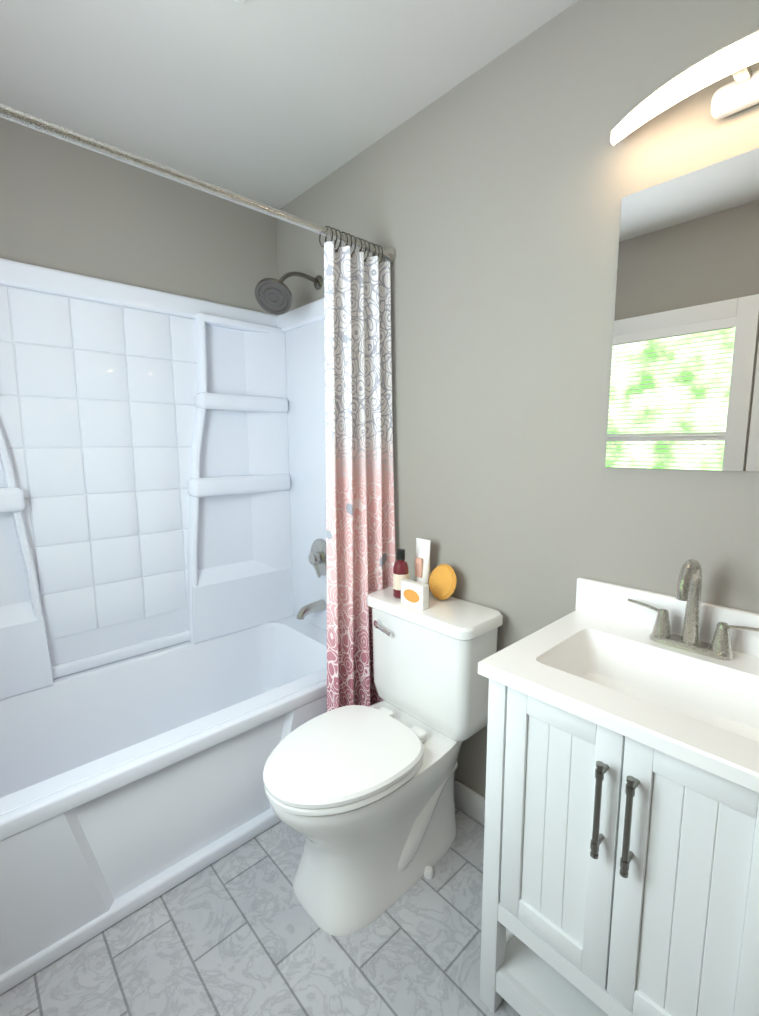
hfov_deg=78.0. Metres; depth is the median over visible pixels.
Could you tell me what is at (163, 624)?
bathtub
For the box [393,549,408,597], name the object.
lotion bottle
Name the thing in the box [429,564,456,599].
sponge
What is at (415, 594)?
soap box
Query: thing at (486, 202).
wall
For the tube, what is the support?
on the toilet
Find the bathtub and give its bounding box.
[0,258,326,994]
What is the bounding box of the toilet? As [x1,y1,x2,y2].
[263,586,502,936]
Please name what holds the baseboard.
attached to the wall at (486, 202)
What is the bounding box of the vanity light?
[611,29,758,144]
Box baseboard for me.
[454,778,484,824]
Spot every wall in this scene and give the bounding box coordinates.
[0,117,277,314]
[276,0,758,797]
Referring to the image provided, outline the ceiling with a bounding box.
[0,0,577,208]
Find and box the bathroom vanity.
[478,559,758,1015]
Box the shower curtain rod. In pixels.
[0,103,395,263]
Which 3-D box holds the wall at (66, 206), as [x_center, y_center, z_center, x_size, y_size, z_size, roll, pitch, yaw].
[-1.116,-0.148,1.921,1.800,2.440,0.100,-7,10,-42]
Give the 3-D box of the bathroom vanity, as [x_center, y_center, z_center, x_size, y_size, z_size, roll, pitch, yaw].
[0.583,0.658,1.001,0.492,1.078,0.580,-7,10,-42]
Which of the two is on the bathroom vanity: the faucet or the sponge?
the faucet
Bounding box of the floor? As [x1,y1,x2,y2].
[0,805,520,1015]
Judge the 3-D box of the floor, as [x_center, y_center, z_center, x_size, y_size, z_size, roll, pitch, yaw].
[-0.144,1.248,1.055,1.800,0.100,2.950,-7,10,-42]
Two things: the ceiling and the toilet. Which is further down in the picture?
the toilet
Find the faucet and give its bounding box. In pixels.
[628,559,758,659]
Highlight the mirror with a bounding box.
[605,148,758,471]
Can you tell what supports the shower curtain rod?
attached to the wall at (486, 202)
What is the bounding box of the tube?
[415,538,429,584]
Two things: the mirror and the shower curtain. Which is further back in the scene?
the shower curtain
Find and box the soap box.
[401,579,428,609]
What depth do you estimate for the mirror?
1.07 m
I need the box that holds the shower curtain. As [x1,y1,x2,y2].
[319,226,395,711]
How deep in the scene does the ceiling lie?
1.41 m
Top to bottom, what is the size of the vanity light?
0.064 m

